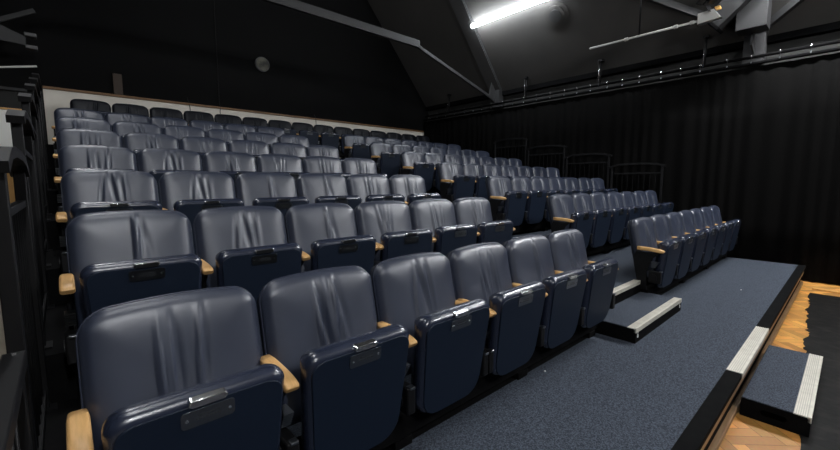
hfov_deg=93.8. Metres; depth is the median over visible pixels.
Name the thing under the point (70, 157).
seat
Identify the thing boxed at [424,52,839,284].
stage curtain
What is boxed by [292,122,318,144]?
seat
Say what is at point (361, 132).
seat
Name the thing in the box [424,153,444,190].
seat
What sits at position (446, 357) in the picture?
seat
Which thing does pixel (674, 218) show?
seat
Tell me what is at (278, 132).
seat
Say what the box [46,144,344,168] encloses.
floor
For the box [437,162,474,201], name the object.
seat
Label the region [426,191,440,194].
beam
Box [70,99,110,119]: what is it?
seat
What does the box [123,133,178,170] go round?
seat
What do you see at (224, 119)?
seat
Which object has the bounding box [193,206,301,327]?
seat
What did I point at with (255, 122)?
seat
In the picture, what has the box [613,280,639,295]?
nosing
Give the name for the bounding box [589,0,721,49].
bar
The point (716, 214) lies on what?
seat
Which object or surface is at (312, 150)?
seat
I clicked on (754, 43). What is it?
roof truss
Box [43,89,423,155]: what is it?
trim
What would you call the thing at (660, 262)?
seat
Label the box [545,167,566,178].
seat
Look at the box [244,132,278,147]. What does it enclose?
seat
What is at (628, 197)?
seat
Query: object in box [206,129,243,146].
seat
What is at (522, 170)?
seat
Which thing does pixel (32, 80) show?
guard rail
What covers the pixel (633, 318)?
step
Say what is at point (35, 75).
guard rail
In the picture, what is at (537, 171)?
seat
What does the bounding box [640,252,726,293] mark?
beam
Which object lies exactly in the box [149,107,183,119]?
seat
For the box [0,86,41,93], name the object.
trim
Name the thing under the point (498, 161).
seat
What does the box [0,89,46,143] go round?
trim
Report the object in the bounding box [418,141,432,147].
seat
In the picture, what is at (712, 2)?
lantern
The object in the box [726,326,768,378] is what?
nosing
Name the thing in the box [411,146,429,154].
seat
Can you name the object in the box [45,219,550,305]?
floor
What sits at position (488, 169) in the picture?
seat
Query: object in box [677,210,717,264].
seat
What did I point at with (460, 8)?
roof truss
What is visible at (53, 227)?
floor
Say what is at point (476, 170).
seat
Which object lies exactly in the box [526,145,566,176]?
guard rail
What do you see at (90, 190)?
seat
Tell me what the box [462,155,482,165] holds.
seat
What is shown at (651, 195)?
seat
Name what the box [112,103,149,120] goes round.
seat
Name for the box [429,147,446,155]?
seat
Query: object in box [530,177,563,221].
seat
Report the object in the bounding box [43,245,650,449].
floor
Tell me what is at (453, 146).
seat
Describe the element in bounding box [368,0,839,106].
ceiling
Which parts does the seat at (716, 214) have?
backrest, underside panel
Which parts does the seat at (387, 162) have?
backrest, underside panel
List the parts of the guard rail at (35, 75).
rail, post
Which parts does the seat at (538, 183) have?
backrest, underside panel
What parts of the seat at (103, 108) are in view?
backrest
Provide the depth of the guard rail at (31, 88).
3.60 m
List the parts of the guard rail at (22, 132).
rail, post, rail, post, rail, foot plate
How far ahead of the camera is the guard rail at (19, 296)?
1.31 m
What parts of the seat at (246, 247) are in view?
armrest, backrest, underside panel, number plate, handle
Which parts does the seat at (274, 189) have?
backrest, underside panel, number plate, handle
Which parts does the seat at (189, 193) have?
backrest, underside panel, handle, number plate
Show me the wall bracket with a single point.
(6, 34)
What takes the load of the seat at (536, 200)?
on the beam at (544, 225)
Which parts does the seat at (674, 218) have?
backrest, underside panel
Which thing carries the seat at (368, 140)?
on the beam
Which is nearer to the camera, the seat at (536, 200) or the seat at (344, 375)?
the seat at (344, 375)
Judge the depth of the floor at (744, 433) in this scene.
2.45 m
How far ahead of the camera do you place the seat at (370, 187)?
3.91 m
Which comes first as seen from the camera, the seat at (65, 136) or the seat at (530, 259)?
the seat at (530, 259)
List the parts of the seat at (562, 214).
backrest, armrest, underside panel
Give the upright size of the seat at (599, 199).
0.694 m
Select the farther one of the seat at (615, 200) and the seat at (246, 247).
the seat at (615, 200)
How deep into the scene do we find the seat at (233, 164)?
3.92 m
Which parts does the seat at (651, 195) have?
backrest, underside panel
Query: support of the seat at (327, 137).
on the beam
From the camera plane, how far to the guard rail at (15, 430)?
0.88 m
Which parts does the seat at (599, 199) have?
backrest, underside panel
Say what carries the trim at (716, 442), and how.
attached to the platform
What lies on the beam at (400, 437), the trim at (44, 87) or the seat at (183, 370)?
the seat at (183, 370)
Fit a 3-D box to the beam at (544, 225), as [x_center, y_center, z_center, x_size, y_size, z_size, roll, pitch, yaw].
[2.358,-0.021,6.508,3.626,0.145,0.075,-6,8,-42]
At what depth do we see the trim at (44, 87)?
7.76 m
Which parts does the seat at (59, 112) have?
backrest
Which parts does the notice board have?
panel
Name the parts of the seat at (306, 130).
backrest, underside panel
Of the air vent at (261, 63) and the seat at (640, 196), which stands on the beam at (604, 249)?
the seat at (640, 196)
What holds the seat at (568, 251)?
on the beam at (400, 437)
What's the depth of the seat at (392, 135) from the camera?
10.44 m
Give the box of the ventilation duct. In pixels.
[707,0,771,36]
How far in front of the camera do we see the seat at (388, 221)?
2.86 m
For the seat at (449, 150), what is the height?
0.694 m
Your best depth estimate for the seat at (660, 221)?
4.31 m
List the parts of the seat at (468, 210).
backrest, underside panel, number plate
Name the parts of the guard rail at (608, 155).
post, rail, rail, post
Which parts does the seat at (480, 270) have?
armrest, backrest, underside panel, number plate, handle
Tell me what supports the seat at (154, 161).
on the beam
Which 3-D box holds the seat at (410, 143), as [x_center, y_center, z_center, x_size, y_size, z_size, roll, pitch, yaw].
[-0.168,-1.637,9.154,0.550,0.694,0.409,-6,8,-42]
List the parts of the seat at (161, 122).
backrest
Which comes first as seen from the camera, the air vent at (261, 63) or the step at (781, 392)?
the step at (781, 392)
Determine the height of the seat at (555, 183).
0.694 m
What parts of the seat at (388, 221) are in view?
armrest, backrest, underside panel, number plate, handle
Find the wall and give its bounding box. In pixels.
[0,0,427,143]
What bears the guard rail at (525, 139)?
on the floor at (52, 194)
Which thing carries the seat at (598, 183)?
on the beam at (544, 225)
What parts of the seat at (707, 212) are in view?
backrest, underside panel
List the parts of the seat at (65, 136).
backrest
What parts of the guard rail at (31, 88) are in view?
rail, post, post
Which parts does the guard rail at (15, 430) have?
post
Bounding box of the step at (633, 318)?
[595,292,681,343]
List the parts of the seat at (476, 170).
backrest, underside panel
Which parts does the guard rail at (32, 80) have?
rail, post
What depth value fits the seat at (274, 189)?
3.21 m
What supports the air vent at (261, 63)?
in the wall
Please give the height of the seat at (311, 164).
0.694 m
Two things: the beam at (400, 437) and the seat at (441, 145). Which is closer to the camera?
the beam at (400, 437)
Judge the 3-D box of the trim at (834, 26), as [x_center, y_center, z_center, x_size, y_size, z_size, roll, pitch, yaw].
[5.028,-2.915,6.510,0.100,0.100,14.340,-6,8,-42]
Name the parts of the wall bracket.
arm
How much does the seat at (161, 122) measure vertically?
0.694 m
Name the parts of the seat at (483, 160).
backrest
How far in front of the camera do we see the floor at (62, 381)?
1.78 m
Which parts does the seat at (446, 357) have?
armrest, backrest, underside panel, number plate, handle, armrest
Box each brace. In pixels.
[646,0,735,31]
[770,0,803,27]
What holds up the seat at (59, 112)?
on the beam
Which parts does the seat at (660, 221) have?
backrest, underside panel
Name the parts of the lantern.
frame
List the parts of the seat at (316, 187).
backrest, underside panel, number plate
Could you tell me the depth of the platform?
2.33 m
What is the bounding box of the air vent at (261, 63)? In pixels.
[255,57,269,71]
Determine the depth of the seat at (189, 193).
2.86 m
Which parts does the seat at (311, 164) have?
backrest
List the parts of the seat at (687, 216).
backrest, underside panel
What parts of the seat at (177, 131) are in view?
backrest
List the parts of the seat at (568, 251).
backrest, underside panel, number plate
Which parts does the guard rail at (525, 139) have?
post, rail, rail, post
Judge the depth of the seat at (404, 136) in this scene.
10.79 m
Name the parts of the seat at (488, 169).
backrest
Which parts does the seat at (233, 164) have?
backrest, underside panel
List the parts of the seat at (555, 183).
backrest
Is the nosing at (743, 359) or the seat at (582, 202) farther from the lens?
the seat at (582, 202)
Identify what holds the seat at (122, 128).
on the beam
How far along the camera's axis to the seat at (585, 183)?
7.12 m
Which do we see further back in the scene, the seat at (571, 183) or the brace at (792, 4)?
the seat at (571, 183)
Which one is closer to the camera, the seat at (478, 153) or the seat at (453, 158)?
the seat at (453, 158)
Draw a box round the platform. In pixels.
[382,257,797,449]
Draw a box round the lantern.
[696,0,716,11]
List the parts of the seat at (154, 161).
underside panel, backrest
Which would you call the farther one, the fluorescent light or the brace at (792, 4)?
the fluorescent light
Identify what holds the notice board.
attached to the wall
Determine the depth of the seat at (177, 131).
5.26 m
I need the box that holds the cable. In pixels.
[214,6,220,113]
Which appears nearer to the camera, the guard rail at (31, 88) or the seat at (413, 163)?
the guard rail at (31, 88)
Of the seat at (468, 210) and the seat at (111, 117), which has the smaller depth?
the seat at (468, 210)
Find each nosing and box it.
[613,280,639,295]
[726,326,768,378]
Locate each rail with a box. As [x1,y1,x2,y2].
[0,146,56,449]
[0,350,32,449]
[5,109,54,349]
[18,92,52,266]
[24,83,51,220]
[29,77,49,189]
[32,73,49,168]
[424,35,839,120]
[428,30,839,120]
[493,138,528,165]
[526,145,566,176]
[564,153,611,188]
[609,162,665,202]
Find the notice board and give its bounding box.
[0,107,21,146]
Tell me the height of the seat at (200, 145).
0.694 m
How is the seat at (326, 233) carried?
on the beam
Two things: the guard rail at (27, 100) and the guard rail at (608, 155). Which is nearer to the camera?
the guard rail at (27, 100)
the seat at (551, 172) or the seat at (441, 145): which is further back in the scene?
the seat at (441, 145)
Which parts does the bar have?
drop rod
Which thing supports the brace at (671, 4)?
attached to the roof truss at (754, 43)
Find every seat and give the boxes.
[51,108,103,152]
[52,116,111,167]
[53,128,122,190]
[54,145,137,222]
[56,169,161,273]
[59,210,201,371]
[66,286,283,449]
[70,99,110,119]
[105,112,148,130]
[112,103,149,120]
[113,121,161,146]
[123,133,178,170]
[137,148,202,203]
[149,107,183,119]
[149,117,188,133]
[159,171,243,254]
[163,125,205,148]
[180,136,227,166]
[183,111,213,124]
[189,120,223,133]
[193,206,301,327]
[202,151,259,193]
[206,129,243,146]
[214,114,241,127]
[224,124,255,136]
[228,140,269,160]
[234,172,308,216]
[242,117,267,129]
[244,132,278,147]
[256,126,284,139]
[256,154,308,180]
[256,266,408,449]
[268,120,296,134]
[269,142,306,161]
[279,135,308,148]
[284,203,378,273]
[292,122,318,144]
[296,173,360,209]
[302,156,351,179]
[306,145,343,161]
[313,125,338,148]
[334,127,352,154]
[342,158,387,178]
[343,135,370,158]
[346,174,404,202]
[352,129,370,137]
[354,200,432,265]
[364,136,383,143]
[369,142,399,177]
[369,252,490,415]
[370,131,386,139]
[384,138,401,145]
[386,132,401,140]
[388,174,440,204]
[392,144,411,174]
[400,151,433,190]
[401,134,418,142]
[401,140,417,146]
[408,199,476,255]
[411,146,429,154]
[416,135,433,143]
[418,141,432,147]
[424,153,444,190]
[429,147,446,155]
[433,143,447,149]
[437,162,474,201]
[444,154,462,164]
[446,148,461,156]
[446,242,545,375]
[447,144,460,149]
[452,197,514,244]
[461,163,491,199]
[462,150,475,155]
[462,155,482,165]
[476,151,489,157]
[479,156,499,166]
[482,164,511,178]
[485,176,526,225]
[494,158,508,165]
[500,165,529,178]
[502,235,586,347]
[508,158,521,166]
[510,176,546,223]
[516,166,534,177]
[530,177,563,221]
[532,167,549,178]
[544,229,618,327]
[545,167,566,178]
[547,194,593,248]
[548,177,579,194]
[564,177,593,193]
[570,193,611,247]
[578,178,606,192]
[589,192,626,242]
[591,178,617,191]
[605,192,640,239]
[620,191,652,216]
[627,217,681,289]
[633,191,663,215]
[644,190,673,213]
[648,214,695,278]
[663,212,706,271]
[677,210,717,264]
[689,208,725,259]
[698,207,733,254]
[709,205,740,250]
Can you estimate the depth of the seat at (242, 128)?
6.65 m
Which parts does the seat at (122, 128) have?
backrest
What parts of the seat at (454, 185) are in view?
armrest, backrest, underside panel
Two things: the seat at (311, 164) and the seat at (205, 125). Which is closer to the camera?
the seat at (311, 164)
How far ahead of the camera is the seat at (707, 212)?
5.70 m
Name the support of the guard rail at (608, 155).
on the floor at (53, 272)
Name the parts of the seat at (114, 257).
armrest, backrest, underside panel, handle, number plate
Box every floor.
[0,280,839,449]
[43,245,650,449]
[44,229,629,403]
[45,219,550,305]
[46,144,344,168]
[46,214,65,249]
[47,169,388,188]
[47,187,437,213]
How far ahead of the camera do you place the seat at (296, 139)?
6.34 m
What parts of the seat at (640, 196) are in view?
backrest, underside panel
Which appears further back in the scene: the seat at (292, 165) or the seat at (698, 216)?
the seat at (698, 216)
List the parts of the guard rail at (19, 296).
rail, rail, post, post, rail, foot plate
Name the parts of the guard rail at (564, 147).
post, rail, rail, post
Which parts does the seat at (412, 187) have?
backrest, underside panel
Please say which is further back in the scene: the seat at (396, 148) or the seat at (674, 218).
the seat at (396, 148)
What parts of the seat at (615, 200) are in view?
backrest, underside panel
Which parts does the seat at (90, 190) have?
armrest, backrest, underside panel, handle, number plate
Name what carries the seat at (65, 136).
on the beam
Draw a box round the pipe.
[0,65,36,67]
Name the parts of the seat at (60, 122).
backrest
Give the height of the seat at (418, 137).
0.694 m
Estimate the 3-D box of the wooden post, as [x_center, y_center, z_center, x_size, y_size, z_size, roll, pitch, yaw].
[-5.274,-2.455,6.860,0.130,0.350,0.038,-6,8,-42]
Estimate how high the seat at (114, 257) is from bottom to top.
0.694 m
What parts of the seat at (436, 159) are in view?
underside panel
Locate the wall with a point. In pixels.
(161, 49)
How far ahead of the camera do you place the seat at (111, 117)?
5.59 m
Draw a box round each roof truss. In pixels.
[262,0,503,108]
[742,30,768,66]
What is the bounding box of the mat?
[799,293,839,449]
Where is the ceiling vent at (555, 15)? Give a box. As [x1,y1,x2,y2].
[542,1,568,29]
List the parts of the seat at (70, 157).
armrest, backrest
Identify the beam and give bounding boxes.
[369,324,597,449]
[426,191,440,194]
[513,221,550,232]
[586,238,629,254]
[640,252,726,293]
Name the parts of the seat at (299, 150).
backrest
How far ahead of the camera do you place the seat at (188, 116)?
7.33 m
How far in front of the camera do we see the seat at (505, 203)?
5.32 m
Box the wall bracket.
[0,8,37,50]
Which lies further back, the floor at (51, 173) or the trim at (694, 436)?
the floor at (51, 173)
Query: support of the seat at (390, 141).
on the beam
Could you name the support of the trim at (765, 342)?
attached to the platform
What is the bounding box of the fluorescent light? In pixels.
[471,0,544,27]
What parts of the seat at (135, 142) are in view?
backrest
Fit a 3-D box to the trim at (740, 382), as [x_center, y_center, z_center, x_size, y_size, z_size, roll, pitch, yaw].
[2.557,0.955,3.024,8.100,0.083,0.062,-6,8,-42]
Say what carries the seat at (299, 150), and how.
on the beam
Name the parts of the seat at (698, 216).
backrest, underside panel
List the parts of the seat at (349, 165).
backrest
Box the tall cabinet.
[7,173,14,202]
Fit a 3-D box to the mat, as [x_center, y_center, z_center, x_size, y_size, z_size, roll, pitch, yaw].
[4.519,1.288,1.731,5.827,0.003,4.330,-6,8,-42]
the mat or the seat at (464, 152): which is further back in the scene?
the seat at (464, 152)
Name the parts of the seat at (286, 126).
backrest, underside panel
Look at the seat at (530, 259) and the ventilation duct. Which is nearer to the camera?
the seat at (530, 259)
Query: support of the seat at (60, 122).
on the beam
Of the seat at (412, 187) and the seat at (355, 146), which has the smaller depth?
the seat at (412, 187)
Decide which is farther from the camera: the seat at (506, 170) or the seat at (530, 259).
the seat at (506, 170)
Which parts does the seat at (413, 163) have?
backrest, underside panel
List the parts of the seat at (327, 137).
backrest, underside panel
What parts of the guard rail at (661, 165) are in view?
post, rail, rail, post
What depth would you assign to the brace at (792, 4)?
5.71 m
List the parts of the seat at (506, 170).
backrest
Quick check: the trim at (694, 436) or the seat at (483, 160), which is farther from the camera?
the seat at (483, 160)
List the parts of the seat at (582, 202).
backrest, underside panel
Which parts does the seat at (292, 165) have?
backrest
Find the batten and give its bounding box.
[812,287,839,293]
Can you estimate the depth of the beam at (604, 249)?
5.42 m
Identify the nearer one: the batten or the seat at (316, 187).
the seat at (316, 187)
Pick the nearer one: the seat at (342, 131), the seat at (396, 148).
the seat at (396, 148)
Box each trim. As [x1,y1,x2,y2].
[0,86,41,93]
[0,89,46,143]
[42,86,423,131]
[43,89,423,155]
[426,21,839,110]
[671,370,741,449]
[701,272,803,449]
[704,279,800,449]
[707,281,802,449]
[756,265,805,329]
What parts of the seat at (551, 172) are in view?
backrest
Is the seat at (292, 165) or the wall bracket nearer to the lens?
the seat at (292, 165)
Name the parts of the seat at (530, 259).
backrest, armrest, underside panel, number plate, handle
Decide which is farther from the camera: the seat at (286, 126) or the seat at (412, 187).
the seat at (286, 126)
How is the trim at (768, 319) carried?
attached to the platform
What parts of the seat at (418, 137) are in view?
backrest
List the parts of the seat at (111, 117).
backrest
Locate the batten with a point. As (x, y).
(813, 288)
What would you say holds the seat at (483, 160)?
on the beam at (438, 192)
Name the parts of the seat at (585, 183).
backrest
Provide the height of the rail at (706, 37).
0.609 m
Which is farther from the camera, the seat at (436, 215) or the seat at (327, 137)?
the seat at (327, 137)
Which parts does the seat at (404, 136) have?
backrest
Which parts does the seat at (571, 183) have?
backrest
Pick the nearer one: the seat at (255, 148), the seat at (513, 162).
the seat at (255, 148)
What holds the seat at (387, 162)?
on the beam
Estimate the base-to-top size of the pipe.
0.216 m
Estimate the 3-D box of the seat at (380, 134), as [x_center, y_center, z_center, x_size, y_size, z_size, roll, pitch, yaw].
[-1.005,-2.079,10.088,0.550,0.694,0.409,-6,8,-42]
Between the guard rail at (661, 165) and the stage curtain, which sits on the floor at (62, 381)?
the guard rail at (661, 165)
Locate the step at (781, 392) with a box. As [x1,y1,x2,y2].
[739,345,822,437]
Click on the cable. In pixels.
(214, 6)
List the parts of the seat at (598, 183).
backrest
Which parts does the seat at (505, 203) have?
armrest, backrest, underside panel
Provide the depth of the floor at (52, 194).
3.75 m
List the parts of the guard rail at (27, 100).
rail, post, post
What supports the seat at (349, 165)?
on the beam
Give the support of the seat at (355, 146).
on the beam
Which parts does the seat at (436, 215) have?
backrest, underside panel, number plate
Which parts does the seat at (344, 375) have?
armrest, backrest, underside panel, number plate, handle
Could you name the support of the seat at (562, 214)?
on the beam at (604, 249)
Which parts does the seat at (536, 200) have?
backrest, underside panel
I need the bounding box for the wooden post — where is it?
[112,73,122,94]
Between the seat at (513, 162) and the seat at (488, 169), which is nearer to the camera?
the seat at (488, 169)
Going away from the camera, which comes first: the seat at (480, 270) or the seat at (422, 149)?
the seat at (480, 270)
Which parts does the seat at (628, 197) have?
backrest, underside panel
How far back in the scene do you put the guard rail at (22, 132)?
2.09 m
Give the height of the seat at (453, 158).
0.694 m
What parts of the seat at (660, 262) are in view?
backrest, armrest, underside panel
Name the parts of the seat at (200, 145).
backrest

